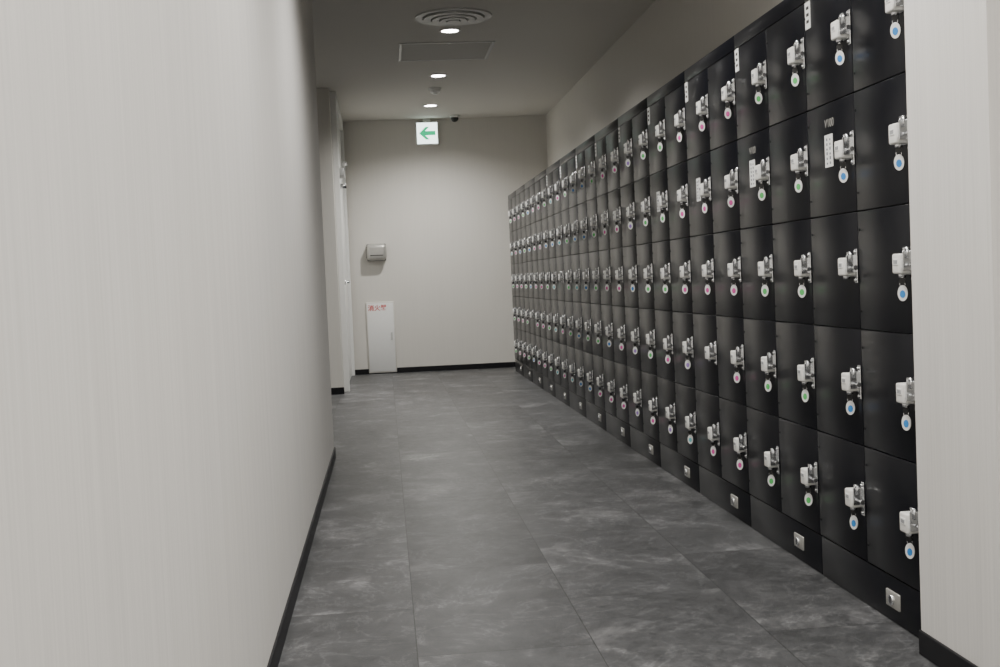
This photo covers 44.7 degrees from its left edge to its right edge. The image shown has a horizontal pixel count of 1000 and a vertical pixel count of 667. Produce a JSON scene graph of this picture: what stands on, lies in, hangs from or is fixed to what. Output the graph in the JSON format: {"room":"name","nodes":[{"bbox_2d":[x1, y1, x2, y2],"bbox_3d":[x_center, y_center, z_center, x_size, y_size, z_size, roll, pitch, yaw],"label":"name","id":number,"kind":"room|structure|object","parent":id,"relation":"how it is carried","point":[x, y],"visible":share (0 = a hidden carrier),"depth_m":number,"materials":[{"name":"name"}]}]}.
{"room":"locker room","nodes":[
{"label":"locker room","id":0,"kind":"room"},
{"bbox_2d":[0,0,333,666],"bbox_3d":[-0.586,-0.441,1.809,0.150,2.669,9.745,-3,3,-5],"label":"wall","id":1,"kind":"structure","parent":0,"point":[167,440],"depth_m":1.69,"materials":[{"name":"paint"}]},
{"bbox_2d":[267,447,335,666],"bbox_3d":[-0.451,0.858,1.875,0.008,0.060,9.745,-3,3,-5],"label":"baseboard","id":2,"kind":"structure","parent":1,"relation":"attached to","point":[275,656],"depth_m":3.80,"materials":[{"name":"black plastic"}]},
{"bbox_2d":[316,88,343,387],"bbox_3d":[-2.879,-0.782,11.587,2.700,2.669,2.220,-3,3,-5],"label":"wall","id":3,"kind":"structure","parent":0,"point":[323,94],"depth_m":10.61,"materials":[{"name":"paint"}]},
{"bbox_2d":[331,387,343,394],"bbox_3d":[-2.713,0.565,10.538,2.708,0.060,0.008,-3,3,-5],"label":"baseboard","id":4,"kind":"structure","parent":3,"relation":"attached to","point":[340,390],"depth_m":10.65,"materials":[{"name":"black plastic"}]},
{"bbox_2d":[330,91,354,391],"bbox_3d":[-1.518,-0.849,11.784,0.050,2.668,1.960,-3,3,-5],"label":"frame","id":5,"kind":"object","parent":3,"relation":"attached to","point":[336,117],"visible":0.89,"depth_m":10.84,"materials":[{"name":"white metal"}]},
{"bbox_2d":[337,122,351,378],"bbox_3d":[-1.530,-0.797,11.785,0.020,2.545,1.830,-3,3,-5],"label":"door","id":6,"kind":"structure","parent":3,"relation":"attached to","point":[338,129],"depth_m":12.23,"materials":[{"name":"white metal"}]},
{"bbox_2d":[339,161,346,188],"bbox_3d":[-1.440,-1.435,11.089,0.090,0.257,0.450,-3,3,-5],"label":"door closer","id":7,"kind":"object","parent":6,"relation":"attached to","point":[344,163],"depth_m":10.90,"materials":[{"name":"metal"}]},
{"bbox_2d":[343,115,547,369],"bbox_3d":[-1.546,-0.898,12.876,5.800,2.669,0.100,-3,3,-5],"label":"wall","id":8,"kind":"structure","parent":0,"point":[440,212],"depth_m":12.91,"materials":[{"name":"paint"}]},
{"bbox_2d":[366,243,386,260],"bbox_3d":[-1.302,-0.855,12.788,0.213,0.180,0.124,-3,3,-5],"label":"dispenser","id":9,"kind":"object","parent":8,"relation":"attached to","point":[374,252],"visible":1,"depth_m":12.73,"materials":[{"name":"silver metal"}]},
{"bbox_2d":[366,301,396,372],"bbox_3d":[-1.256,0.041,12.876,0.296,0.750,0.030,-3,3,-5],"label":"panel","id":10,"kind":"object","parent":8,"relation":"attached to","point":[380,316],"visible":1,"depth_m":12.87,"materials":[{"name":"plastic"}]},
{"bbox_2d":[415,119,438,145],"bbox_3d":[-0.770,-2.127,12.817,0.236,0.274,0.060,-3,3,-5],"label":"direction sign","id":11,"kind":"object","parent":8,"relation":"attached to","point":[426,131],"visible":1,"depth_m":12.79,"materials":[{"name":"white plastic"}]},
{"bbox_2d":[355,362,514,374],"bbox_3d":[-0.492,0.362,12.972,2.196,0.055,0.010,-3,3,-5],"label":"baseboard","id":12,"kind":"structure","parent":8,"relation":"attached to","point":[501,364],"depth_m":12.96,"materials":[{"name":"black plastic"}]},
{"bbox_2d":[312,0,655,121],"bbox_3d":[-0.846,-1.953,4.836,5.800,0.100,16.140,-3,3,-5],"label":"ceiling","id":13,"kind":"structure","parent":0,"point":[541,49],"depth_m":9.26,"materials":[{"name":"paint"}]},
{"bbox_2d":[423,104,437,106],"bbox_3d":[-0.678,-2.222,11.838,0.150,0.008,0.150,-3,3,-5],"label":"recessed light","id":14,"kind":"object","parent":13,"relation":"in","point":[425,105],"visible":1,"depth_m":11.83,"materials":[{"name":"white plastic"}]},
{"bbox_2d":[429,87,440,94],"bbox_3d":[-0.578,-2.155,10.805,0.110,0.056,0.110,-3,3,-5],"label":"smoke detector","id":15,"kind":"object","parent":13,"relation":"attached to","point":[433,90],"visible":1,"depth_m":10.77,"materials":[{"name":"white plastic"}]},
{"bbox_2d":[429,73,446,77],"bbox_3d":[-0.516,-2.152,10.138,0.150,0.008,0.150,-3,3,-5],"label":"recessed light","id":16,"kind":"object","parent":13,"relation":"in","point":[439,74],"visible":1,"depth_m":10.13,"materials":[{"name":"white plastic"}]},
{"bbox_2d":[398,41,494,61],"bbox_3d":[-0.411,-2.109,9.094,0.694,0.009,0.694,-3,3,-5],"label":"access hatch","id":17,"kind":"object","parent":13,"relation":"in","point":[467,50],"depth_m":9.07,"materials":[{"name":"white metal"}]},
{"bbox_2d":[439,28,460,32],"bbox_3d":[-0.344,-2.078,8.337,0.150,0.008,0.150,-3,3,-5],"label":"recessed light","id":18,"kind":"object","parent":13,"relation":"in","point":[444,30],"visible":1,"depth_m":8.33,"materials":[{"name":"white plastic"}]},
{"bbox_2d":[415,7,491,25],"bbox_3d":[-0.302,-2.045,7.900,0.500,0.039,0.500,-3,3,-5],"label":"air diffuser","id":19,"kind":"object","parent":13,"relation":"in","point":[451,16],"depth_m":7.82,"materials":[{"name":"white metal"}]},
{"bbox_2d":[450,115,458,121],"bbox_3d":[-0.473,-2.241,12.651,0.100,0.080,0.100,-3,3,-5],"label":"dome camera","id":20,"kind":"object","parent":13,"relation":"attached to","point":[454,118],"visible":1,"depth_m":12.62,"materials":[{"name":"black plastic"}]},
{"bbox_2d":[278,367,937,666],"bbox_3d":[-0.727,0.811,4.961,5.800,0.100,16.140,-3,3,-5],"label":"floor","id":21,"kind":"structure","parent":0,"point":[468,517],"depth_m":4.11,"materials":[{"name":"tile"}]},
{"bbox_2d":[508,191,523,375],"bbox_3d":[0.380,-0.504,12.058,0.525,1.790,0.743,-3,3,-5],"label":"locker","id":22,"kind":"object","parent":21,"relation":"on","point":[512,213],"visible":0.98,"depth_m":12.02,"materials":[{"name":"black metal"}]},
{"bbox_2d":[516,185,532,381],"bbox_3d":[0.449,-0.474,11.332,0.525,1.790,0.743,-3,3,-5],"label":"locker","id":23,"kind":"object","parent":21,"relation":"on","point":[520,192],"visible":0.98,"depth_m":11.29,"materials":[{"name":"black metal"}]},
{"bbox_2d":[524,178,543,388],"bbox_3d":[0.518,-0.444,10.605,0.525,1.790,0.743,-3,3,-5],"label":"locker","id":24,"kind":"object","parent":21,"relation":"on","point":[530,207],"visible":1,"depth_m":10.57,"materials":[{"name":"black metal"}]},
{"bbox_2d":[534,169,555,396],"bbox_3d":[0.588,-0.414,9.879,0.525,1.790,0.743,-3,3,-5],"label":"locker","id":25,"kind":"object","parent":21,"relation":"on","point":[540,179],"visible":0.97,"depth_m":9.84,"materials":[{"name":"black metal"}]},
{"bbox_2d":[546,160,569,406],"bbox_3d":[0.657,-0.385,9.153,0.525,1.790,0.743,-3,3,-5],"label":"locker","id":26,"kind":"object","parent":21,"relation":"on","point":[560,345],"visible":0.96,"depth_m":9.11,"materials":[{"name":"black metal"}]},
{"bbox_2d":[559,149,585,416],"bbox_3d":[0.726,-0.355,8.426,0.525,1.790,0.743,-3,3,-5],"label":"locker","id":27,"kind":"object","parent":21,"relation":"on","point":[568,182],"visible":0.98,"depth_m":8.38,"materials":[{"name":"black metal"}]},
{"bbox_2d":[575,135,605,429],"bbox_3d":[0.795,-0.325,7.700,0.525,1.790,0.743,-3,3,-5],"label":"locker","id":28,"kind":"object","parent":21,"relation":"on","point":[585,152],"visible":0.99,"depth_m":7.66,"materials":[{"name":"black metal"}]},
{"bbox_2d":[595,118,630,446],"bbox_3d":[0.865,-0.295,6.974,0.525,1.790,0.743,-3,3,-5],"label":"locker","id":29,"kind":"object","parent":21,"relation":"on","point":[608,187],"visible":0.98,"depth_m":6.93,"materials":[{"name":"black metal"}]},
{"bbox_2d":[618,98,660,466],"bbox_3d":[0.934,-0.266,6.247,0.525,1.790,0.743,-3,3,-5],"label":"locker","id":30,"kind":"object","parent":21,"relation":"on","point":[637,242],"visible":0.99,"depth_m":6.20,"materials":[{"name":"black metal"}]},
{"bbox_2d":[647,71,699,492],"bbox_3d":[1.003,-0.236,5.521,0.525,1.790,0.743,-3,3,-5],"label":"locker","id":31,"kind":"object","parent":21,"relation":"on","point":[666,113],"visible":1,"depth_m":5.47,"materials":[{"name":"black metal"}]},
{"bbox_2d":[684,36,750,526],"bbox_3d":[1.072,-0.206,4.795,0.525,1.790,0.743,-3,3,-5],"label":"locker","id":32,"kind":"object","parent":21,"relation":"on","point":[710,87],"visible":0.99,"depth_m":4.74,"materials":[{"name":"black metal"}]},
{"bbox_2d":[734,0,822,573],"bbox_3d":[1.141,-0.176,4.069,0.525,1.790,0.743,-3,3,-5],"label":"locker","id":33,"kind":"object","parent":21,"relation":"on","point":[770,54],"visible":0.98,"depth_m":4.00,"materials":[{"name":"black metal"}]},
{"bbox_2d":[804,0,920,637],"bbox_3d":[1.211,-0.147,3.342,0.525,1.790,0.743,-3,3,-5],"label":"locker","id":34,"kind":"object","parent":21,"relation":"on","point":[855,49],"visible":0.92,"depth_m":3.30,"materials":[{"name":"black metal"}]},
{"bbox_2d":[546,0,782,166],"bbox_3d":[1.083,-0.791,7.983,0.120,2.669,10.140,-3,3,-5],"label":"wall","id":35,"kind":"structure","parent":0,"point":[670,36],"depth_m":8.10,"materials":[{"name":"paint"}]},
{"bbox_2d":[904,0,999,666],"bbox_3d":[1.315,-0.564,2.721,0.666,2.669,0.390,-3,3,-5],"label":"wall","id":36,"kind":"structure","parent":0,"point":[952,47],"depth_m":2.68,"materials":[{"name":"white paint"}]},
{"bbox_2d":[919,630,977,666],"bbox_3d":[1.036,0.754,2.745,0.008,0.060,0.398,-3,3,-5],"label":"baseboard","id":37,"kind":"structure","parent":36,"relation":"attached to","point":[939,654],"depth_m":2.83,"materials":[{"name":"black plastic"}]}
]}

